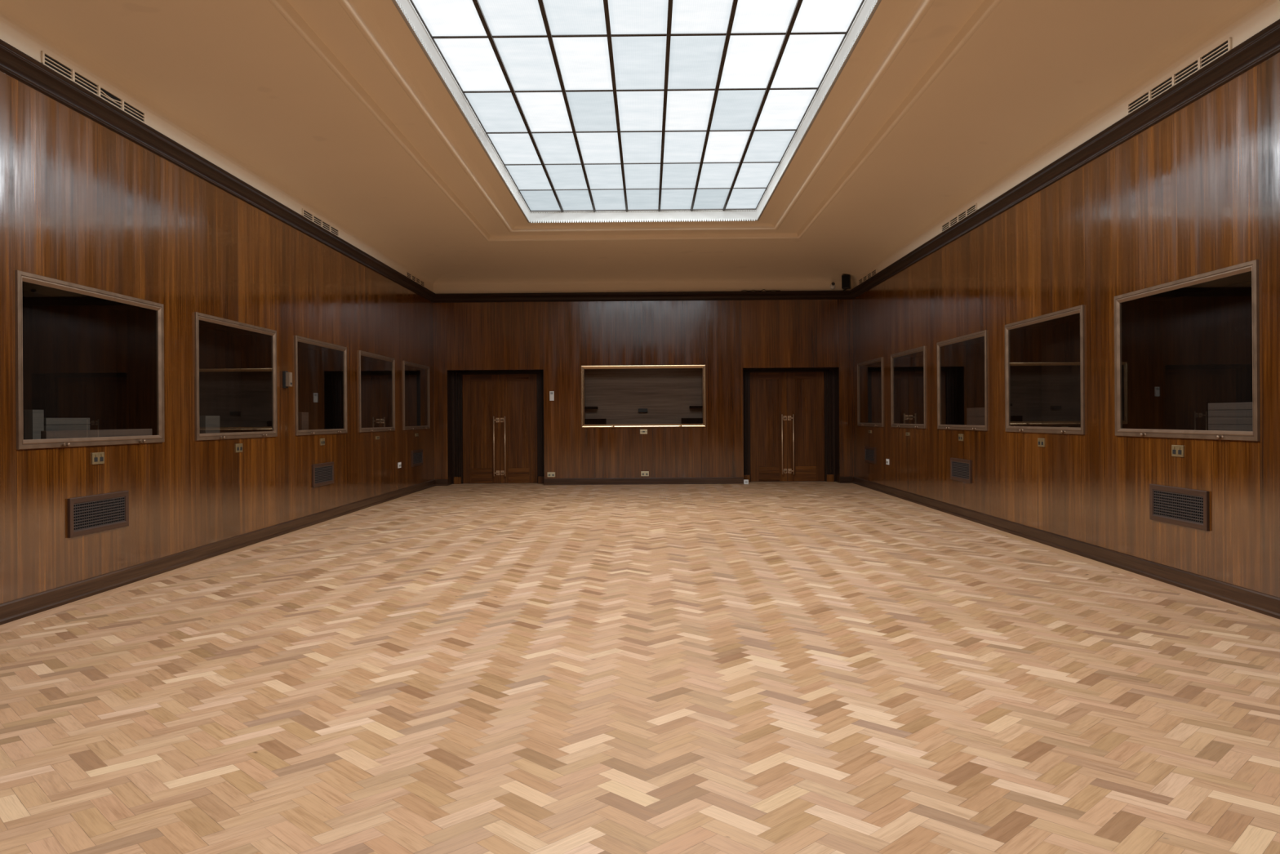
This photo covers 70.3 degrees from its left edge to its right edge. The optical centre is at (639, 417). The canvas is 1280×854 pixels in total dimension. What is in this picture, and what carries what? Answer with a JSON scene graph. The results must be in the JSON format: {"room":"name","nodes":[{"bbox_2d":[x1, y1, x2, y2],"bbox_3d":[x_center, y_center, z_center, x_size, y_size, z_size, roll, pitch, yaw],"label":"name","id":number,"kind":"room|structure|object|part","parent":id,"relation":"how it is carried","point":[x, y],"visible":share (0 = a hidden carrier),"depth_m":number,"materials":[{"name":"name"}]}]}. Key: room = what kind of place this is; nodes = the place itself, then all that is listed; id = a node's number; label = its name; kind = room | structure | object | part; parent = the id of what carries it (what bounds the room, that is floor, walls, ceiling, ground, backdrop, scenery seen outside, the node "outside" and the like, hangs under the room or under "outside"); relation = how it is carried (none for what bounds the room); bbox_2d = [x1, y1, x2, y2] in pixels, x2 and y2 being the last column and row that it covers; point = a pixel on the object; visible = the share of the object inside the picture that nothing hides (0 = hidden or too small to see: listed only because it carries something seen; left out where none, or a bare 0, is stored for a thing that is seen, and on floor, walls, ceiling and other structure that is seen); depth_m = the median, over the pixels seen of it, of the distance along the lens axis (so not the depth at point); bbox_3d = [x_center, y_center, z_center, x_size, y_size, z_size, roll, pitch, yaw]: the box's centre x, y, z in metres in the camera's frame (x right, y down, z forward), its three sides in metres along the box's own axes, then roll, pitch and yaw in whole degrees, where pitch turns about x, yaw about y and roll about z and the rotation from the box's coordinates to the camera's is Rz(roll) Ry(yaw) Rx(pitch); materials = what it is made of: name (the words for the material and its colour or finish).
{"room":"empty museum gallery","nodes":[
{"label":"empty museum gallery","id":0,"kind":"room"},
{"bbox_2d":[0,71,434,603],"bbox_3d":[-4.060,-0.536,6.036,0.001,3.675,22.800,0,0,1],"label":"wall","id":1,"kind":"structure","parent":0,"point":[82,202],"depth_m":7.84,"materials":[{"name":"brown wood"}]},
{"bbox_2d":[14,270,164,449],"bbox_3d":[-4.205,-0.377,6.796,0.415,1.167,1.777,0,0,1],"label":"window","id":2,"kind":"structure","parent":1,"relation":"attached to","point":[82,351],"depth_m":7.17,"materials":[{"name":"brown metal"}]},
{"bbox_2d":[23,409,44,439],"bbox_3d":[-4.364,0.051,6.539,0.065,0.220,0.120,0,0,1],"label":"wooden block","id":3,"kind":"object","parent":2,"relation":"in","point":[33,420],"visible":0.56,"depth_m":6.48,"materials":[{"name":"grey wood"}]},
{"bbox_2d":[40,428,151,439],"bbox_3d":[-4.084,0.124,6.892,0.039,0.070,1.330,0,0,1],"label":"wooden board","id":4,"kind":"object","parent":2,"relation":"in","point":[133,432],"visible":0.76,"depth_m":6.76,"materials":[{"name":"wood"}]},
{"bbox_3d":[-4.356,0.134,6.869,0.075,0.052,0.520,0,0,1],"label":"wooden board","id":5,"kind":"object","parent":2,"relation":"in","visible":0},
{"bbox_2d":[44,424,89,431],"bbox_3d":[-4.356,0.080,6.869,0.075,0.052,0.520,0,0,1],"label":"wooden board","id":6,"kind":"object","parent":5,"relation":"on","point":[78,427],"visible":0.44,"depth_m":6.85,"materials":[{"name":"grey wood"}]},
{"bbox_2d":[44,417,89,425],"bbox_3d":[-4.356,0.026,6.869,0.075,0.052,0.520,0,0,1],"label":"wooden board","id":7,"kind":"object","parent":6,"relation":"on","point":[47,421],"visible":0.76,"depth_m":6.83,"materials":[{"name":"grey wood"}]},
{"bbox_2d":[91,452,104,464],"bbox_3d":[-4.040,0.301,6.775,0.017,0.086,0.146,0,0,1],"label":"wall socket","id":8,"kind":"object","parent":1,"relation":"attached to","point":[96,457],"visible":1,"depth_m":6.76,"materials":[{"name":"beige metal"}]},
{"bbox_2d":[67,490,128,537],"bbox_3d":[-4.035,0.710,6.785,0.023,0.278,0.725,0,0,1],"label":"air vent","id":9,"kind":"object","parent":1,"relation":"in","point":[89,514],"visible":1,"depth_m":6.75,"materials":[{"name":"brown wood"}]},
{"bbox_3d":[-4.042,0.710,6.785,0.003,0.198,0.645,0,0,1],"label":"panel","id":10,"kind":"part","parent":9,"relation":"part of","materials":[{"name":"black metal"}]},
{"bbox_2d":[0,479,435,625],"bbox_3d":[-4.031,1.238,6.036,0.034,0.125,22.800,0,0,1],"label":"baseboard","id":11,"kind":"structure","parent":1,"relation":"attached to","point":[19,608],"depth_m":7.68,"materials":[{"name":"brown wood"}]},
{"bbox_2d":[194,311,277,440],"bbox_3d":[-4.184,-0.377,9.132,0.415,1.167,1.777,0,0,1],"label":"display case","id":12,"kind":"object","parent":1,"relation":"attached to","point":[236,362],"visible":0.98,"depth_m":9.74,"materials":[{"name":"glass"}]},
{"bbox_2d":[199,415,219,433],"bbox_3d":[-4.329,0.069,9.119,0.080,0.182,0.300,0,0,1],"label":"wooden block","id":13,"kind":"object","parent":12,"relation":"in","point":[207,424],"visible":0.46,"depth_m":9.05,"materials":[{"name":"grey wood"}]},
{"bbox_2d":[235,443,242,452],"bbox_3d":[-4.020,0.301,9.111,0.017,0.086,0.146,0,0,1],"label":"wall socket","id":14,"kind":"object","parent":1,"relation":"attached to","point":[238,447],"visible":1,"depth_m":9.09,"materials":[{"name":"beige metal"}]},
{"bbox_2d":[282,371,292,387],"bbox_3d":[-3.982,-0.433,10.266,0.082,0.188,0.090,0,0,1],"label":"intercom box","id":15,"kind":"object","parent":1,"relation":"attached to","point":[286,376],"visible":1,"depth_m":10.23,"materials":[{"name":"white plastic"}]},
{"bbox_3d":[-4.007,-0.433,10.266,0.031,0.188,0.090,0,0,1],"label":"plate","id":16,"kind":"part","parent":15,"relation":"part of","materials":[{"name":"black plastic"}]},
{"bbox_3d":[-3.968,-0.435,10.266,0.048,0.160,0.080,0,0,1],"label":"casing","id":17,"kind":"part","parent":15,"relation":"part of","materials":[{"name":"white plastic"}]},
{"bbox_2d":[294,335,347,435],"bbox_3d":[-4.163,-0.377,11.468,0.415,1.167,1.777,0,0,1],"label":"display case","id":18,"kind":"object","parent":1,"relation":"attached to","point":[320,366],"visible":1,"depth_m":12.29,"materials":[{"name":"brown metal"}]},
{"bbox_2d":[297,412,308,430],"bbox_3d":[-4.307,0.044,11.604,0.060,0.232,0.230,0,0,1],"label":"wooden block","id":19,"kind":"object","parent":18,"relation":"in","point":[303,417],"visible":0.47,"depth_m":11.54,"materials":[{"name":"wood"}]},
{"bbox_2d":[320,438,324,445],"bbox_3d":[-3.999,0.301,11.447,0.017,0.086,0.146,0,0,1],"label":"wall socket","id":20,"kind":"object","parent":1,"relation":"attached to","point":[322,440],"visible":1,"depth_m":11.42,"materials":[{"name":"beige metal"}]},
{"bbox_2d":[311,462,333,487],"bbox_3d":[-3.994,0.710,11.457,0.023,0.278,0.725,0,0,1],"label":"air vent","id":21,"kind":"object","parent":1,"relation":"in","point":[322,473],"visible":1,"depth_m":11.42,"materials":[{"name":"black metal"}]},
{"bbox_2d":[358,350,395,432],"bbox_3d":[-4.143,-0.378,13.804,0.415,1.167,1.777,0,0,1],"label":"display case","id":22,"kind":"object","parent":1,"relation":"attached to","point":[376,372],"visible":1,"depth_m":14.64,"materials":[{"name":"clear glass"}]},
{"bbox_2d":[403,360,430,430],"bbox_3d":[-4.122,-0.378,16.140,0.415,1.167,1.777,0,0,1],"label":"display case","id":23,"kind":"object","parent":1,"relation":"attached to","point":[416,406],"visible":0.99,"depth_m":16.98,"materials":[{"name":"clear glass"}]},
{"bbox_2d":[411,448,422,466],"bbox_3d":[-3.952,0.709,16.128,0.023,0.278,0.725,0,0,1],"label":"air vent","id":24,"kind":"object","parent":1,"relation":"in","point":[417,455],"visible":1,"depth_m":16.09,"materials":[{"name":"black metal"}]},
{"bbox_2d":[0,480,1279,853],"bbox_3d":[-0.025,1.273,6.291,8.080,0.001,23.380,0,0,1],"label":"floor","id":25,"kind":"structure","parent":0,"point":[535,668],"depth_m":4.18,"materials":[{"name":"brown wood"}]},
{"bbox_2d":[743,479,748,484],"bbox_3d":[2.021,1.218,17.306,0.087,0.082,0.081,0,0,1],"label":"box","id":26,"kind":"object","parent":25,"relation":"on","point":[745,481],"visible":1,"depth_m":17.27,"materials":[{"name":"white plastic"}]},
{"bbox_2d":[0,0,1279,293],"bbox_3d":[-0.055,-2.605,6.001,8.040,0.555,22.800,0,0,1],"label":"ceiling","id":27,"kind":"structure","parent":0,"point":[232,82],"depth_m":8.37,"materials":[{"name":"beige paint"}]},
{"bbox_2d":[40,50,146,124],"bbox_3d":[-4.057,-2.448,6.804,0.018,0.096,1.265,0,0,1],"label":"ceiling vent","id":28,"kind":"object","parent":27,"relation":"in","point":[46,60],"visible":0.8,"depth_m":6.71,"materials":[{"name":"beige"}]},
{"bbox_2d":[302,208,338,236],"bbox_3d":[-4.016,-2.448,11.454,0.018,0.096,1.255,0,0,1],"label":"ceiling vent","id":29,"kind":"object","parent":27,"relation":"in","point":[305,214],"visible":0.88,"depth_m":11.40,"materials":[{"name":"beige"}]},
{"bbox_2d":[405,271,424,286],"bbox_3d":[-3.974,-2.449,16.096,0.018,0.096,1.240,0,0,1],"label":"ceiling vent","id":30,"kind":"object","parent":27,"relation":"in","point":[409,275],"visible":0.91,"depth_m":16.04,"materials":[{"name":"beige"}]},
{"bbox_2d":[267,0,1002,241],"bbox_3d":[-0.017,-2.770,6.012,4.859,0.034,16.126,0,0,1],"label":"trim","id":31,"kind":"structure","parent":27,"relation":"attached to","point":[275,3],"depth_m":8.43,"materials":[{"name":"beige paint"}]},
{"bbox_2d":[337,0,935,232],"bbox_3d":[-0.018,-2.821,6.012,4.039,0.028,15.306,0,0,1],"label":"trim","id":32,"kind":"structure","parent":27,"relation":"attached to","point":[344,4],"depth_m":8.41,"materials":[{"name":"beige paint"}]},
{"bbox_2d":[391,0,881,222],"bbox_3d":[-0.019,-2.960,6.012,3.377,0.180,14.644,0,0,1],"label":"window","id":33,"kind":"structure","parent":27,"relation":"attached to","point":[406,9],"depth_m":8.76,"materials":[{"name":"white glass"}]},
{"bbox_2d":[0,18,1279,302],"bbox_3d":[-0.053,-2.321,6.001,8.040,0.166,22.800,0,0,1],"label":"trim","id":34,"kind":"structure","parent":27,"relation":"attached to","point":[1264,45],"depth_m":8.32,"materials":[{"name":"brown wood"}]},
{"bbox_2d":[741,288,776,291],"bbox_3d":[2.306,-2.437,17.330,0.744,0.032,0.035,0,0,1],"label":"loose cable","id":35,"kind":"object","parent":34,"relation":"on","point":[763,289],"visible":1,"depth_m":17.33,"materials":[{"name":"black plastic"}]},
{"bbox_2d":[841,275,850,290],"bbox_3d":[3.910,-2.558,17.203,0.160,0.255,0.311,0,0,16],"label":"loudspeaker","id":36,"kind":"object","parent":34,"relation":"on","point":[846,279],"visible":1,"depth_m":17.07,"materials":[{"name":"black plastic"}]},
{"bbox_2d":[842,275,848,288],"bbox_3d":[3.864,-2.562,17.063,0.132,0.228,0.007,0,0,21],"label":"grille","id":37,"kind":"object","parent":36,"relation":"attached to","point":[845,277],"depth_m":17.06,"materials":[{"name":"black plastic"}]},
{"bbox_2d":[830,282,835,288],"bbox_3d":[3.682,-2.522,17.292,0.100,0.127,0.153,0,0,1],"label":"security camera","id":38,"kind":"object","parent":27,"relation":"attached to","point":[833,285],"visible":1,"depth_m":17.34,"materials":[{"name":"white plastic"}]},
{"bbox_2d":[857,268,876,284],"bbox_3d":[4.047,-2.505,16.180,0.018,0.096,1.310,0,0,1],"label":"ceiling vent","id":39,"kind":"object","parent":27,"relation":"in","point":[873,273],"visible":0.83,"depth_m":16.14,"materials":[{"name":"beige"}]},
{"bbox_2d":[941,203,977,232],"bbox_3d":[4.005,-2.505,11.432,0.018,0.096,1.275,0,0,1],"label":"ceiling vent","id":40,"kind":"object","parent":27,"relation":"in","point":[973,208],"visible":0.84,"depth_m":11.37,"materials":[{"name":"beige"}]},
{"bbox_2d":[1126,36,1231,115],"bbox_3d":[3.963,-2.504,6.740,0.018,0.096,1.310,0,0,1],"label":"ceiling vent","id":41,"kind":"object","parent":27,"relation":"in","point":[1224,46],"visible":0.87,"depth_m":6.64,"materials":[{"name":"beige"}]},
{"bbox_2d":[433,299,853,484],"bbox_3d":[0.061,-0.565,17.400,8.040,3.675,0.001,0,0,1],"label":"wall","id":42,"kind":"structure","parent":0,"point":[727,337],"depth_m":17.40,"materials":[{"name":"brown wood"}]},
{"bbox_2d":[447,369,544,484],"bbox_3d":[-2.767,0.158,17.707,1.956,2.268,0.562,0,0,1],"label":"door","id":43,"kind":"structure","parent":42,"relation":"in","point":[495,417],"depth_m":17.93,"materials":[{"name":"brown wood"}]},
{"bbox_3d":[-2.836,0.557,17.897,0.136,1.180,0.053,0,0,-37],"label":"pull handle","id":44,"kind":"part","parent":43,"relation":"part of","materials":[{"name":"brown metal"}]},
{"bbox_3d":[-2.688,0.556,17.896,0.136,1.180,0.053,0,0,38],"label":"pull handle","id":45,"kind":"part","parent":43,"relation":"part of","materials":[{"name":"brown metal"}]},
{"bbox_2d":[546,471,555,476],"bbox_3d":[-1.702,1.085,17.408,0.150,0.092,0.017,0,0,1],"label":"wall socket","id":46,"kind":"object","parent":42,"relation":"attached to","point":[548,473],"visible":1,"depth_m":17.41,"materials":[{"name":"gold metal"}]},
{"bbox_2d":[549,391,554,400],"bbox_3d":[-1.690,-0.422,17.403,0.083,0.182,0.027,0,0,1],"label":"light switch","id":47,"kind":"object","parent":42,"relation":"attached to","point":[551,393],"visible":1,"depth_m":17.39,"materials":[{"name":"white plastic"}]},
{"bbox_2d":[581,364,706,427],"bbox_3d":[0.068,-0.414,17.583,2.390,1.190,0.475,0,0,1],"label":"display case","id":48,"kind":"object","parent":42,"relation":"attached to","point":[667,392],"depth_m":17.82,"materials":[{"name":"brown wood"}]},
{"bbox_3d":[-0.951,-0.198,17.742,0.252,0.045,0.165,0,0,1],"label":"shelf bracket","id":49,"kind":"part","parent":48,"relation":"part of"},
{"bbox_2d":[584,418,606,424],"bbox_3d":[-0.867,0.077,17.693,0.408,0.127,0.250,0,0,1],"label":"plinth block","id":50,"kind":"object","parent":48,"relation":"in","point":[587,421],"visible":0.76,"depth_m":17.57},
{"bbox_2d":[638,408,647,412],"bbox_3d":[0.057,-0.148,17.790,0.180,0.070,0.059,0,0,1],"label":"junction box","id":51,"kind":"object","parent":48,"relation":"attached to","point":[642,410],"visible":1,"depth_m":17.76,"materials":[{"name":"black plastic"}]},
{"bbox_2d":[680,417,702,423],"bbox_3d":[1.011,0.064,17.677,0.408,0.127,0.250,0,0,1],"label":"plinth block","id":52,"kind":"object","parent":48,"relation":"in","point":[684,420],"visible":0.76,"depth_m":17.55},
{"bbox_3d":[1.091,-0.212,17.724,0.252,0.045,0.165,0,0,1],"label":"shelf bracket","id":53,"kind":"part","parent":48,"relation":"part of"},
{"bbox_2d":[640,429,647,434],"bbox_3d":[0.072,0.264,17.394,0.139,0.085,0.014,0,0,1],"label":"cable plate","id":54,"kind":"object","parent":42,"relation":"attached to","point":[642,431],"visible":1,"depth_m":17.39,"materials":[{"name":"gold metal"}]},
{"bbox_2d":[435,476,853,485],"bbox_3d":[0.073,1.210,17.383,7.980,0.125,0.034,0,0,1],"label":"baseboard","id":55,"kind":"structure","parent":42,"relation":"attached to","point":[616,481],"depth_m":17.38,"materials":[{"name":"brown wood"}]},
{"bbox_2d":[640,471,648,475],"bbox_3d":[0.094,1.069,17.392,0.150,0.092,0.017,0,0,1],"label":"wall socket","id":56,"kind":"object","parent":42,"relation":"attached to","point":[642,473],"visible":1,"depth_m":17.39,"materials":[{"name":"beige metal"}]},
{"bbox_2d":[742,367,839,483],"bbox_3d":[2.896,0.118,17.657,1.941,2.268,0.562,0,0,1],"label":"door","id":57,"kind":"structure","parent":42,"relation":"in","point":[791,415],"depth_m":17.88,"materials":[{"name":"brown wood"}]},
{"bbox_3d":[2.826,0.518,17.847,0.136,1.180,0.053,0,0,-37],"label":"pull handle","id":58,"kind":"part","parent":57,"relation":"part of","materials":[{"name":"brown metal"}]},
{"bbox_3d":[2.974,0.517,17.846,0.136,1.180,0.053,0,0,38],"label":"pull handle","id":59,"kind":"part","parent":57,"relation":"part of","materials":[{"name":"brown metal"}]},
{"bbox_2d":[853,52,1279,597],"bbox_3d":[3.979,-0.593,5.965,0.001,3.675,22.800,0,0,1],"label":"wall","id":60,"kind":"structure","parent":0,"point":[1197,191],"depth_m":7.72,"materials":[{"name":"brown wood"}]},
{"bbox_2d":[857,356,883,426],"bbox_3d":[4.223,-0.436,16.066,0.415,1.167,1.777,0,0,1],"label":"display case","id":61,"kind":"object","parent":60,"relation":"attached to","point":[870,372],"visible":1,"depth_m":16.91,"materials":[{"name":"clear glass"}]},
{"bbox_2d":[864,446,875,463],"bbox_3d":[4.068,0.653,16.072,0.023,0.278,0.725,0,0,1],"label":"air vent","id":62,"kind":"object","parent":60,"relation":"in","point":[869,452],"visible":1,"depth_m":16.03,"materials":[{"name":"black metal"}]},
{"bbox_2d":[890,346,925,428],"bbox_3d":[4.202,-0.436,13.730,0.415,1.167,1.777,0,0,1],"label":"display case","id":63,"kind":"object","parent":60,"relation":"attached to","point":[908,367],"visible":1,"depth_m":14.57,"materials":[{"name":"glass"}]},
{"bbox_2d":[958,433,963,440],"bbox_3d":[4.026,0.244,11.405,0.017,0.086,0.146,0,0,1],"label":"wall socket","id":64,"kind":"object","parent":60,"relation":"attached to","point":[960,436],"visible":1,"depth_m":11.40,"materials":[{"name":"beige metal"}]},
{"bbox_2d":[950,457,972,483],"bbox_3d":[4.027,0.653,11.400,0.023,0.278,0.725,0,0,1],"label":"air vent","id":65,"kind":"object","parent":60,"relation":"in","point":[960,468],"visible":1,"depth_m":11.37,"materials":[{"name":"black metal"}]},
{"bbox_2d":[936,329,987,431],"bbox_3d":[4.181,-0.436,11.394,0.415,1.167,1.777,0,0,1],"label":"display case","id":66,"kind":"object","parent":60,"relation":"attached to","point":[962,361],"visible":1,"depth_m":12.22,"materials":[{"name":"clear glass"}]},
{"bbox_2d":[966,417,985,425],"bbox_3d":[4.329,0.043,11.602,0.070,0.114,0.680,0,0,1],"label":"wooden board","id":67,"kind":"object","parent":66,"relation":"in","point":[970,420],"visible":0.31,"depth_m":11.61,"materials":[{"name":"wood"}]},
{"bbox_2d":[966,407,984,416],"bbox_3d":[4.328,-0.074,11.602,0.070,0.114,0.680,0,0,1],"label":"wooden board","id":68,"kind":"object","parent":67,"relation":"on","point":[975,411],"visible":0.56,"depth_m":11.61,"materials":[{"name":"wood"}]},
{"bbox_2d":[1037,437,1044,446],"bbox_3d":[4.005,0.245,9.069,0.017,0.086,0.146,0,0,1],"label":"wall socket","id":69,"kind":"object","parent":60,"relation":"attached to","point":[1041,442],"visible":1,"depth_m":9.06,"materials":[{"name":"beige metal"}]},
{"bbox_2d":[1004,304,1084,434],"bbox_3d":[4.160,-0.436,9.058,0.415,1.167,1.777,0,0,1],"label":"window","id":70,"kind":"structure","parent":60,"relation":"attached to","point":[1045,359],"depth_m":9.66,"materials":[{"name":"glass"}]},
{"bbox_2d":[853,476,1279,619],"bbox_3d":[3.975,1.182,5.965,0.034,0.125,22.800,0,0,1],"label":"baseboard","id":71,"kind":"structure","parent":60,"relation":"attached to","point":[1264,603],"depth_m":7.58,"materials":[{"name":"brown wood"}]},
{"bbox_2d":[1171,444,1184,457],"bbox_3d":[3.984,0.245,6.733,0.017,0.086,0.146,0,0,1],"label":"wall socket","id":72,"kind":"object","parent":60,"relation":"attached to","point":[1178,451],"visible":1,"depth_m":6.72,"materials":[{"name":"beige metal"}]},
{"bbox_2d":[1149,484,1209,530],"bbox_3d":[3.985,0.654,6.728,0.023,0.278,0.725,0,0,1],"label":"air vent","id":73,"kind":"object","parent":60,"relation":"in","point":[1184,507],"visible":1,"depth_m":6.69,"materials":[{"name":"black"}]},
{"bbox_3d":[3.992,0.654,6.728,0.003,0.198,0.645,0,0,1],"label":"panel","id":74,"kind":"part","parent":73,"relation":"part of","materials":[{"name":"black metal"}]},
{"bbox_2d":[1114,259,1259,440],"bbox_3d":[4.139,-0.435,6.722,0.415,1.167,1.777,0,0,1],"label":"window","id":75,"kind":"structure","parent":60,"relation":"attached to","point":[1183,346],"depth_m":7.14,"materials":[{"name":"brown metal"}]},
{"bbox_2d":[1208,424,1253,431],"bbox_3d":[4.293,0.074,6.387,0.070,0.051,0.850,0,0,1],"label":"wooden board","id":76,"kind":"object","parent":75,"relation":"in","point":[1211,427],"visible":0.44,"depth_m":6.54,"materials":[{"name":"grey wood"}]},
{"bbox_2d":[1208,417,1253,424],"bbox_3d":[4.292,0.021,6.387,0.070,0.051,0.850,0,0,1],"label":"wooden board","id":77,"kind":"object","parent":76,"relation":"on","point":[1211,420],"visible":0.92,"depth_m":6.55,"materials":[{"name":"grey wood"}]},
{"bbox_2d":[1208,409,1253,417],"bbox_3d":[4.292,-0.032,6.387,0.070,0.051,0.850,0,0,1],"label":"wooden board","id":78,"kind":"object","parent":77,"relation":"on","point":[1216,413],"visible":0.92,"depth_m":6.55,"materials":[{"name":"grey wood"}]},
{"bbox_2d":[1208,402,1252,409],"bbox_3d":[4.292,-0.085,6.387,0.070,0.051,0.850,0,0,1],"label":"wooden board","id":79,"kind":"object","parent":78,"relation":"on","point":[1223,406],"visible":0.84,"depth_m":6.55,"materials":[{"name":"grey wood"}]}
]}

